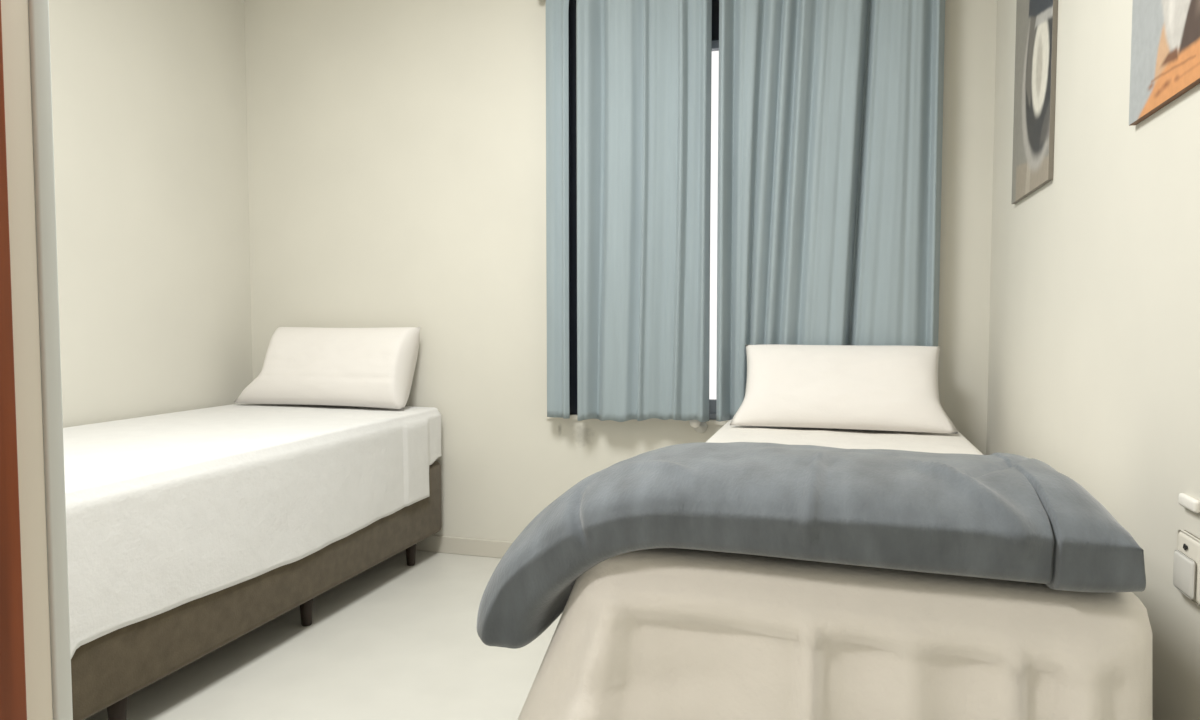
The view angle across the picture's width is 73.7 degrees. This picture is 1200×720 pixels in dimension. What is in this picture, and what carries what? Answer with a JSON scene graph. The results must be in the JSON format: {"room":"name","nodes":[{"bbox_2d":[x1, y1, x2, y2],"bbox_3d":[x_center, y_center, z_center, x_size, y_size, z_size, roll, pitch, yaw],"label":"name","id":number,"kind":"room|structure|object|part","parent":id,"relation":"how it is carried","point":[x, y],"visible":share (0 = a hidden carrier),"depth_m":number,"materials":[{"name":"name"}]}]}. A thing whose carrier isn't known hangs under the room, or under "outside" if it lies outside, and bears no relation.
{"room":"bedroom","nodes":[
{"label":"bedroom","id":0,"kind":"room"},
{"bbox_2d":[49,0,252,427],"bbox_3d":[-2.000,-0.437,2.533,0.120,2.620,2.630,1,3,17],"label":"wall","id":1,"kind":"structure","parent":0,"point":[149,103],"depth_m":3.13,"materials":[{"name":"paint"}]},
{"bbox_2d":[84,549,562,719],"bbox_3d":[-0.572,0.989,1.249,3.791,0.100,4.570,1,3,17],"label":"floor","id":2,"kind":"structure","parent":0,"point":[394,640],"depth_m":2.35,"materials":[{"name":"tile"}]},
{"bbox_2d":[71,461,441,719],"bbox_3d":[-1.376,0.664,2.697,0.955,0.405,1.775,1,3,17],"label":"bed base","id":3,"kind":"object","parent":2,"relation":"on","point":[106,670],"visible":0.41,"depth_m":2.20,"materials":[{"name":"beige fabric"}]},
{"bbox_3d":[-1.169,0.845,1.937,0.048,0.118,0.048,1,3,17],"label":"leg","id":4,"kind":"part","parent":3,"relation":"part of","materials":[{"name":"brown wood"}]},
{"bbox_3d":[-0.964,0.811,2.626,0.048,0.118,0.048,1,3,17],"label":"leg","id":5,"kind":"part","parent":3,"relation":"part of","materials":[{"name":"brown wood"}]},
{"bbox_3d":[-0.773,0.779,3.267,0.048,0.118,0.048,1,3,17],"label":"leg","id":6,"kind":"part","parent":3,"relation":"part of","materials":[{"name":"brown wood"}]},
{"bbox_3d":[0.612,0.695,2.080,0.758,0.405,1.795,1,3,17],"label":"bed base","id":7,"kind":"object","parent":2,"relation":"on","visible":0},
{"bbox_2d":[518,419,1152,719],"bbox_3d":[0.513,0.575,2.045,1.134,0.623,1.977,1,3,17],"label":"bedsheet","id":8,"kind":"object","parent":7,"relation":"on","point":[656,633],"visible":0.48,"depth_m":1.17,"materials":[{"name":"fabric"}]},
{"bbox_2d":[477,442,1145,648],"bbox_3d":[0.292,0.310,1.388,0.982,0.327,0.542,1,3,17],"label":"blanket","id":9,"kind":"object","parent":8,"relation":"on","point":[1002,516],"visible":0.97,"depth_m":1.17,"materials":[{"name":"fabric"}]},
{"bbox_2d":[730,344,957,433],"bbox_3d":[0.817,0.089,2.721,0.720,0.275,0.223,1,3,17],"label":"pillow","id":10,"kind":"object","parent":8,"relation":"on","point":[857,387],"visible":1,"depth_m":2.66,"materials":[{"name":"white fabric"}]},
{"bbox_2d":[244,0,996,541],"bbox_3d":[-0.101,-0.475,3.287,3.091,2.620,0.140,1,3,17],"label":"wall","id":11,"kind":"structure","parent":0,"point":[396,148],"depth_m":3.37,"materials":[{"name":"paint"}]},
{"bbox_2d":[416,535,512,557],"bbox_3d":[-0.122,0.801,3.277,3.091,0.072,0.012,1,3,17],"label":"baseboard","id":12,"kind":"structure","parent":11,"relation":"attached to","point":[434,543],"depth_m":3.41,"materials":[{"name":"beige tile"}]},
{"bbox_2d":[569,0,730,419],"bbox_3d":[0.519,-0.641,3.057,1.365,1.745,0.050,1,3,17],"label":"window","id":13,"kind":"structure","parent":11,"relation":"in","point":[572,3],"depth_m":3.18,"materials":[{"name":"black metal"}]},
{"bbox_3d":[0.271,-0.507,3.138,0.718,1.420,0.030,1,3,17],"label":"sash","id":14,"kind":"part","parent":13,"relation":"part of","materials":[{"name":"grey metal"}]},
{"bbox_3d":[0.271,-0.517,3.137,0.658,1.340,0.004,1,3,17],"label":"glass pane","id":15,"kind":"part","parent":13,"relation":"part of","materials":[{"name":"white"}]},
{"bbox_3d":[0.519,0.218,3.100,1.235,0.025,0.050,1,3,17],"label":"sill","id":16,"kind":"part","parent":13,"relation":"part of","materials":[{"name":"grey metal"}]},
{"bbox_2d":[690,420,707,432],"bbox_3d":[0.377,0.250,3.072,0.063,0.068,0.066,1,3,17],"label":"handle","id":17,"kind":"object","parent":11,"relation":"attached to","point":[700,427],"visible":0.84,"depth_m":3.07,"materials":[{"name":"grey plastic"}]},
{"bbox_2d":[545,0,952,424],"bbox_3d":[0.503,-0.667,3.019,1.505,1.838,0.010,1,3,17],"label":"trim","id":18,"kind":"structure","parent":11,"relation":"attached to","point":[948,3],"depth_m":2.81,"materials":[{"name":"beige paint"}]},
{"bbox_3d":[0.529,-1.432,2.947,1.627,0.060,0.060,1,3,17],"label":"curtain rod","id":19,"kind":"object","parent":11,"relation":"attached to","visible":0},
{"bbox_2d":[546,0,569,418],"bbox_3d":[-0.167,-0.620,3.140,0.108,1.701,0.036,2,3,28],"label":"curtain","id":20,"kind":"object","parent":19,"relation":"hanging from","point":[557,11],"visible":1,"depth_m":3.14,"materials":[{"name":"fabric"}]},
{"bbox_2d":[576,0,711,421],"bbox_3d":[0.156,-0.612,3.032,0.523,1.706,0.075,1,3,17],"label":"curtain","id":21,"kind":"object","parent":19,"relation":"hanging from","point":[644,67],"visible":1,"depth_m":3.02,"materials":[{"name":"fabric"}]},
{"bbox_2d":[716,0,944,421],"bbox_3d":[0.802,-0.610,2.842,0.768,1.691,0.078,1,3,16],"label":"curtain","id":22,"kind":"object","parent":19,"relation":"hanging from","point":[830,112],"visible":0.77,"depth_m":2.82,"materials":[{"name":"fabric"}]},
{"bbox_2d":[986,0,1199,719],"bbox_3d":[1.077,-0.391,1.618,0.120,2.620,2.630,1,3,17],"label":"wall","id":23,"kind":"structure","parent":0,"point":[1094,359],"depth_m":1.56,"materials":[{"name":"paint"}]},
{"bbox_2d":[1011,0,1057,203],"bbox_3d":[1.181,-0.809,2.178,0.012,0.702,0.440,1,3,17],"label":"print","id":24,"kind":"object","parent":23,"relation":"attached to","point":[1036,20],"visible":1,"depth_m":2.14,"materials":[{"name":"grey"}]},
{"bbox_2d":[1129,0,1199,125],"bbox_3d":[0.893,-0.760,1.213,0.012,0.702,0.425,1,3,17],"label":"print","id":25,"kind":"object","parent":23,"relation":"attached to","point":[1165,39],"visible":1,"depth_m":1.29,"materials":[{"name":"brown"}]},
{"bbox_2d":[1173,530,1199,604],"bbox_3d":[0.865,0.303,1.176,0.016,0.092,0.084,1,3,17],"label":"wall socket","id":26,"kind":"object","parent":23,"relation":"attached to","point":[1186,566],"visible":1,"depth_m":1.17,"materials":[{"name":"white plastic"}]},
{"bbox_2d":[1178,493,1199,512],"bbox_3d":[0.871,0.211,1.182,0.010,0.019,0.060,1,3,17],"label":"wall switch","id":27,"kind":"object","parent":23,"relation":"attached to","point":[1184,500],"visible":1,"depth_m":1.17,"materials":[{"name":"white plastic"}]},
{"bbox_3d":[-0.814,-0.355,0.893,3.091,2.620,0.120,1,3,17],"label":"wall","id":28,"kind":"structure","parent":0,"visible":0},
{"bbox_2d":[0,0,26,719],"bbox_3d":[-1.002,-0.112,0.943,0.778,2.110,0.035,1,3,17],"label":"door","id":29,"kind":"structure","parent":28,"relation":"in","point":[13,704],"depth_m":0.85,"materials":[{"name":"brown wood"}]},
{"bbox_2d":[1,0,72,719],"bbox_3d":[-0.684,-0.106,0.911,0.076,2.120,0.084,1,3,17],"label":"trim","id":30,"kind":"structure","parent":28,"relation":"attached to","point":[25,23],"depth_m":0.92,"materials":[{"name":"white paint"}]},
{"bbox_3d":[-1.380,0.353,2.688,0.943,0.217,1.765,1,3,17],"label":"mattress","id":31,"kind":"object","parent":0,"visible":0},
{"bbox_2d":[63,403,441,658],"bbox_3d":[-1.373,0.429,2.679,0.974,0.391,1.795,1,3,17],"label":"bedsheet","id":32,"kind":"object","parent":31,"relation":"on","point":[168,511],"visible":0.83,"depth_m":2.29,"materials":[{"name":"white fabric"}]},
{"bbox_2d":[234,327,420,408],"bbox_3d":[-1.171,0.025,3.414,0.830,0.331,0.220,1,3,17],"label":"pillow","id":33,"kind":"object","parent":32,"relation":"on","point":[360,367],"visible":1,"depth_m":3.32,"materials":[{"name":"white fabric"}]}
]}

